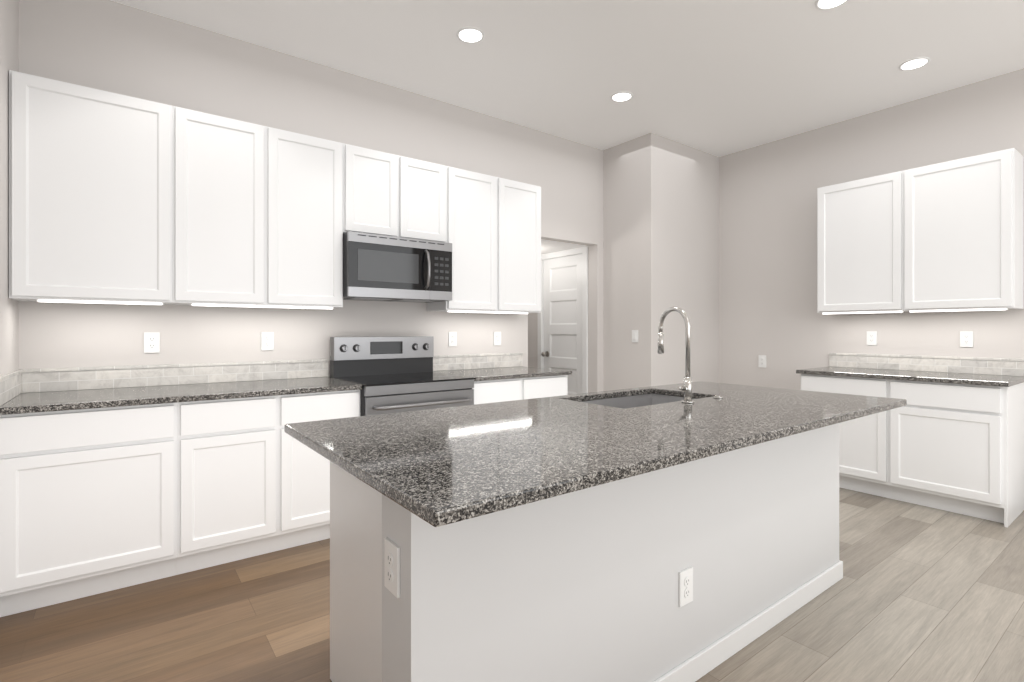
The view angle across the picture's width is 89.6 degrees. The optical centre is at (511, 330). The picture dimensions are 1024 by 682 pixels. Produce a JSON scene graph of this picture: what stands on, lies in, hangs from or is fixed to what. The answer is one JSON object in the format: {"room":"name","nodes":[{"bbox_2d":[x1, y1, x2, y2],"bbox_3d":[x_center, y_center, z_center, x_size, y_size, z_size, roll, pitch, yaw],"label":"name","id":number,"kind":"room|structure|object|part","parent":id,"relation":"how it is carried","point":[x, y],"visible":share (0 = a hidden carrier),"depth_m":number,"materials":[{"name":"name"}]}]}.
{"room":"kitchen","nodes":[
{"label":"kitchen","id":0,"kind":"room"},
{"bbox_2d":[0,0,18,375],"bbox_3d":[-0.457,-0.300,-0.200,0.110,3.070,7.250,0,0,-37],"label":"wall","id":1,"kind":"structure","parent":0,"point":[9,307],"depth_m":2.37,"materials":[{"name":"white paint"}]},
{"bbox_2d":[19,0,602,392],"bbox_3d":[-0.832,-0.300,3.987,4.330,3.070,0.110,0,0,-37],"label":"wall","id":2,"kind":"structure","parent":0,"point":[114,47],"depth_m":3.37,"materials":[{"name":"white paint"}]},
{"bbox_2d":[9,70,176,304],"bbox_3d":[-2.174,-0.682,2.704,0.638,1.065,0.320,0,0,-37],"label":"upper cabinet","id":3,"kind":"object","parent":2,"relation":"attached to","point":[115,198],"depth_m":2.57,"materials":[{"name":"white paint"}]},
{"bbox_2d":[144,332,159,352],"bbox_3d":[-2.077,0.070,2.973,0.074,0.118,0.010,0,0,-37],"label":"electrical outlet","id":4,"kind":"object","parent":2,"relation":"attached to","point":[151,342],"visible":1,"depth_m":2.97,"materials":[{"name":"white plastic"}]},
{"bbox_2d":[0,359,328,408],"bbox_3d":[-1.707,0.260,2.851,1.561,0.122,0.648,0,0,-37],"label":"backsplash","id":5,"kind":"structure","parent":2,"relation":"attached to","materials":[{"name":"tile"}]},
{"bbox_2d":[177,107,268,307],"bbox_3d":[-1.734,-0.682,3.035,0.463,1.065,0.320,0,0,-37],"label":"upper cabinet","id":6,"kind":"object","parent":2,"relation":"attached to","point":[223,162],"depth_m":2.92,"materials":[{"name":"white paint"}]},
{"bbox_2d":[261,332,273,349],"bbox_3d":[-1.586,0.070,3.343,0.074,0.118,0.010,0,0,-37],"label":"electrical outlet","id":7,"kind":"object","parent":2,"relation":"attached to","point":[267,340],"visible":1,"depth_m":3.34,"materials":[{"name":"white plastic"}]},
{"bbox_2d":[269,127,348,308],"bbox_3d":[-1.365,-0.682,3.314,0.463,1.065,0.320,0,0,-37],"label":"upper cabinet","id":8,"kind":"object","parent":2,"relation":"attached to","point":[309,175],"depth_m":3.19,"materials":[{"name":"white paint"}]},
{"bbox_2d":[349,145,400,236],"bbox_3d":[-1.028,-0.925,3.568,0.381,0.578,0.320,0,0,-37],"label":"upper cabinet","id":9,"kind":"object","parent":2,"relation":"attached to","point":[374,176],"depth_m":3.46,"materials":[{"name":"white paint"}]},
{"bbox_2d":[343,231,451,302],"bbox_3d":[-0.835,-0.421,3.628,0.758,0.417,0.456,0,0,-37],"label":"over-the-range microwave","id":10,"kind":"object","parent":9,"relation":"attached to","point":[376,267],"visible":1,"depth_m":3.47,"materials":[{"name":"silver metal"}]},
{"bbox_2d":[401,156,448,242],"bbox_3d":[-0.723,-0.925,3.797,0.381,0.578,0.320,0,0,-37],"label":"upper cabinet","id":11,"kind":"object","parent":2,"relation":"attached to","point":[424,185],"depth_m":3.68,"materials":[{"name":"white paint"}]},
{"bbox_2d":[448,332,456,345],"bbox_3d":[-0.480,0.070,4.176,0.074,0.118,0.010,0,0,-37],"label":"electrical outlet","id":12,"kind":"object","parent":2,"relation":"attached to","point":[452,338],"visible":1,"depth_m":4.17,"materials":[{"name":"white plastic"}]},
{"bbox_2d":[427,167,500,312],"bbox_3d":[-0.389,-0.682,4.049,0.457,1.065,0.320,0,0,-37],"label":"upper cabinet","id":13,"kind":"object","parent":2,"relation":"attached to","point":[474,197],"depth_m":3.94,"materials":[{"name":"white paint"}]},
{"bbox_2d":[433,353,522,371],"bbox_3d":[-0.283,0.260,4.320,0.945,0.122,0.015,0,0,-37],"label":"backsplash","id":14,"kind":"structure","parent":2,"relation":"attached to","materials":[{"name":"tile"}]},
{"bbox_2d":[494,332,500,344],"bbox_3d":[-0.125,0.070,4.444,0.074,0.118,0.010,0,0,-37],"label":"electrical outlet","id":15,"kind":"object","parent":2,"relation":"attached to","point":[497,338],"visible":1,"depth_m":4.44,"materials":[{"name":"white plastic"}]},
{"bbox_2d":[501,178,540,313],"bbox_3d":[-0.024,-0.682,4.324,0.457,1.065,0.320,0,0,-37],"label":"upper cabinet","id":16,"kind":"object","parent":2,"relation":"attached to","point":[520,202],"depth_m":4.20,"materials":[{"name":"white paint"}]},
{"bbox_2d":[0,487,1023,681],"bbox_3d":[1.208,1.265,2.219,5.680,0.060,9.110,0,0,-37],"label":"floor","id":17,"kind":"structure","parent":0,"point":[918,593],"depth_m":2.18,"materials":[{"name":"brown wood"}]},
{"bbox_2d":[0,403,179,616],"bbox_3d":[-2.081,0.793,2.581,0.638,0.884,0.628,0,0,-37],"label":"base cabinet","id":18,"kind":"object","parent":17,"relation":"on","point":[114,477],"depth_m":2.33,"materials":[{"name":"white paint"}]},
{"bbox_2d":[0,375,361,414],"bbox_3d":[-1.707,0.336,2.851,1.561,0.030,0.648,0,0,-37],"label":"countertop","id":19,"kind":"structure","parent":18,"relation":"on","point":[24,402],"depth_m":2.65,"materials":[{"name":"grey stone"}]},
{"bbox_2d":[180,395,283,573],"bbox_3d":[-1.642,0.793,2.912,0.463,0.884,0.628,0,0,-37],"label":"base cabinet","id":20,"kind":"object","parent":17,"relation":"on","point":[232,450],"depth_m":2.67,"materials":[{"name":"white paint"}]},
{"bbox_2d":[284,391,359,548],"bbox_3d":[-1.272,0.793,3.191,0.463,0.884,0.628,0,0,-37],"label":"base cabinet","id":21,"kind":"object","parent":17,"relation":"on","point":[306,472],"depth_m":2.91,"materials":[{"name":"white paint"}]},
{"bbox_2d":[330,336,475,415],"bbox_3d":[-0.735,0.640,3.497,0.764,1.190,0.726,0,0,-37],"label":"range","id":22,"kind":"object","parent":17,"relation":"on","point":[393,374],"visible":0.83,"depth_m":3.51,"materials":[{"name":"silver metal"}]},
{"bbox_2d":[433,353,571,404],"bbox_3d":[-0.093,0.717,4.067,0.945,1.036,0.648,0,0,-37],"label":"base cabinet","id":23,"kind":"object","parent":17,"relation":"on","point":[501,377],"visible":0.23,"depth_m":3.97,"materials":[{"name":"white paint"}]},
{"bbox_2d":[433,366,571,381],"bbox_3d":[-0.093,0.336,4.067,0.945,0.030,0.648,0,0,-37],"label":"countertop","id":24,"kind":"structure","parent":23,"relation":"on","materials":[{"name":"stone"}]},
{"bbox_2d":[330,423,842,681],"bbox_3d":[0.472,0.793,2.174,2.356,0.884,0.835,0,0,-37],"label":"kitchen island","id":25,"kind":"object","parent":17,"relation":"on","point":[687,530],"depth_m":1.61,"materials":[{"name":"white paint"}]},
{"bbox_2d":[384,537,399,598],"bbox_3d":[-0.290,0.570,1.240,0.010,0.118,0.074,0,0,-37],"label":"outlet","id":26,"kind":"object","parent":25,"relation":"attached to","point":[391,544],"depth_m":1.23,"materials":[{"name":"white plastic"}]},
{"bbox_2d":[284,381,906,530],"bbox_3d":[0.529,0.336,2.085,2.476,0.030,1.075,0,0,-37],"label":"island countertop","id":27,"kind":"structure","parent":25,"relation":"on","point":[448,466],"depth_m":1.53,"materials":[{"name":"grey stone"}]},
{"bbox_2d":[576,391,707,406],"bbox_3d":[0.622,0.452,2.490,0.785,0.227,0.484,0,0,-37],"label":"sink","id":28,"kind":"object","parent":27,"relation":"in","point":[630,398],"depth_m":2.75,"materials":[{"name":"silver metal"}]},
{"bbox_2d":[657,307,695,402],"bbox_3d":[0.713,0.106,2.337,0.147,0.430,0.210,0,0,-37],"label":"faucet","id":29,"kind":"object","parent":27,"relation":"on","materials":[{"name":"silver metal"}]},
{"bbox_2d":[713,395,723,398],"bbox_3d":[0.979,0.316,2.447,0.043,0.011,0.044,0,0,-37],"label":"switch","id":30,"kind":"object","parent":27,"relation":"attached to","point":[716,396],"depth_m":2.43,"materials":[{"name":"silver metal"}]},
{"bbox_3d":[0.495,1.192,2.143,2.357,0.085,0.713,0,0,-37],"label":"baseboard","id":31,"kind":"part","parent":25,"relation":"part of","materials":[{"name":"white paint"}]},
{"bbox_2d":[678,566,692,607],"bbox_3d":[0.605,0.890,1.789,0.074,0.118,0.010,0,0,-37],"label":"outlet","id":32,"kind":"object","parent":25,"relation":"attached to","point":[685,573],"depth_m":1.78,"materials":[{"name":"white plastic"}]},
{"bbox_2d":[797,373,883,496],"bbox_3d":[2.778,0.793,4.147,0.628,0.884,0.610,0,0,-37],"label":"base cabinet","id":33,"kind":"object","parent":17,"relation":"on","point":[861,440],"depth_m":3.87,"materials":[{"name":"white paint"}]},
{"bbox_2d":[884,381,1023,527],"bbox_3d":[3.150,0.793,3.653,0.628,0.884,0.626,0,0,-37],"label":"base cabinet","id":34,"kind":"object","parent":17,"relation":"on","point":[949,436],"depth_m":3.44,"materials":[{"name":"white paint"}]},
{"bbox_2d":[796,365,1023,388],"bbox_3d":[2.956,0.336,3.893,0.648,0.030,1.270,0,0,-37],"label":"countertop","id":35,"kind":"structure","parent":34,"relation":"on","point":[1002,379],"depth_m":3.70,"materials":[{"name":"grey stone"}]},
{"bbox_2d":[528,246,589,392],"bbox_3d":[0.277,-0.300,6.063,0.110,3.070,1.870,0,0,-37],"label":"wall","id":36,"kind":"structure","parent":0,"point":[532,339],"depth_m":5.96,"materials":[{"name":"white paint"}]},
{"bbox_2d":[541,254,581,394],"bbox_3d":[0.537,0.213,5.614,0.115,2.028,0.648,0,0,-37],"label":"pantry door","id":37,"kind":"structure","parent":36,"relation":"in","point":[562,313],"depth_m":5.61,"materials":[{"name":"white paint"}]},
{"bbox_3d":[0.370,0.267,5.806,0.080,0.064,0.064,0,0,-37],"label":"knob","id":38,"kind":"part","parent":37,"relation":"part of","materials":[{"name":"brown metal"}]},
{"bbox_2d":[538,246,587,392],"bbox_3d":[0.581,0.182,5.646,0.126,2.105,0.790,0,0,-37],"label":"door frame","id":39,"kind":"structure","parent":36,"relation":"attached to","point":[583,251],"depth_m":5.34,"materials":[{"name":"white paint"}]},
{"bbox_2d":[541,239,584,253],"bbox_3d":[-0.093,-0.915,5.715,0.900,0.100,1.760,0,0,-37],"label":"ceiling","id":40,"kind":"structure","parent":0,"point":[548,246],"depth_m":5.31,"materials":[{"name":"white paint"}]},
{"bbox_2d":[111,0,1023,156],"bbox_3d":[1.208,-1.875,2.219,5.680,0.080,9.110,0,0,-37],"label":"ceiling","id":41,"kind":"structure","parent":0,"point":[719,78],"depth_m":3.41,"materials":[{"name":"white paint"}]},
{"bbox_2d":[456,27,484,43],"bbox_3d":[-0.257,-1.831,3.199,0.176,0.008,0.176,0,0,-37],"label":"recessed light","id":42,"kind":"object","parent":41,"relation":"in","point":[471,35],"visible":1,"depth_m":3.20,"materials":[{"name":"white paint"}]},
{"bbox_2d":[610,91,632,101],"bbox_3d":[0.861,-1.831,4.042,0.176,0.008,0.176,0,0,-37],"label":"recessed light","id":43,"kind":"object","parent":41,"relation":"in","point":[623,96],"visible":0.98,"depth_m":4.03,"materials":[{"name":"white paint"}]},
{"bbox_2d":[815,0,848,9],"bbox_3d":[1.780,-1.831,2.856,0.176,0.008,0.176,0,0,-37],"label":"recessed light","id":44,"kind":"object","parent":41,"relation":"in","point":[825,4],"visible":1,"depth_m":2.89,"materials":[{"name":"white paint"}]},
{"bbox_2d":[898,57,930,70],"bbox_3d":[2.765,-1.831,3.542,0.176,0.008,0.176,0,0,-37],"label":"recessed light","id":45,"kind":"object","parent":41,"relation":"in","point":[914,63],"visible":0.96,"depth_m":3.53,"materials":[{"name":"white paint"}]},
{"bbox_2d":[603,132,718,390],"bbox_3d":[1.571,-0.300,5.426,1.240,3.070,0.705,0,0,-37],"label":"wall","id":46,"kind":"structure","parent":0,"point":[660,225],"depth_m":5.03,"materials":[{"name":"white paint"}]},
{"bbox_2d":[632,330,637,341],"bbox_3d":[1.171,0.055,4.914,0.014,0.118,0.074,0,0,-37],"label":"light switch","id":47,"kind":"object","parent":46,"relation":"attached to","point":[634,335],"visible":1,"depth_m":4.91,"materials":[{"name":"white plastic"}]},
{"bbox_2d":[719,68,1023,389],"bbox_3d":[4.204,-0.300,2.871,0.110,3.070,6.545,0,0,-37],"label":"wall","id":48,"kind":"structure","parent":0,"point":[768,250],"depth_m":4.68,"materials":[{"name":"white paint"}]},
{"bbox_2d":[758,355,765,367],"bbox_3d":[2.466,0.305,5.076,0.010,0.118,0.074,0,0,-37],"label":"electrical outlet","id":49,"kind":"object","parent":48,"relation":"attached to","point":[761,360],"visible":1,"depth_m":5.07,"materials":[{"name":"white plastic"}]},
{"bbox_2d":[867,331,876,344],"bbox_3d":[3.026,0.065,4.333,0.010,0.118,0.074,0,0,-37],"label":"electrical outlet","id":50,"kind":"object","parent":48,"relation":"attached to","point":[871,337],"visible":1,"depth_m":4.33,"materials":[{"name":"white plastic"}]},
{"bbox_2d":[817,148,1022,313],"bbox_3d":[3.084,-0.676,3.996,0.320,1.077,1.220,0,0,-37],"label":"upper cabinet","id":51,"kind":"object","parent":48,"relation":"attached to","point":[943,236],"visible":1,"depth_m":3.79,"materials":[{"name":"white paint"}]},
{"bbox_2d":[829,353,1023,376],"bbox_3d":[3.209,0.260,4.084,0.015,0.122,1.270,0,0,-37],"label":"backsplash","id":52,"kind":"structure","parent":48,"relation":"attached to","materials":[{"name":"tile"}]},
{"bbox_2d":[960,331,972,346],"bbox_3d":[3.393,0.065,3.846,0.010,0.118,0.074,0,0,-37],"label":"electrical outlet","id":53,"kind":"object","parent":48,"relation":"attached to","point":[966,338],"visible":1,"depth_m":3.84,"materials":[{"name":"white plastic"}]}
]}

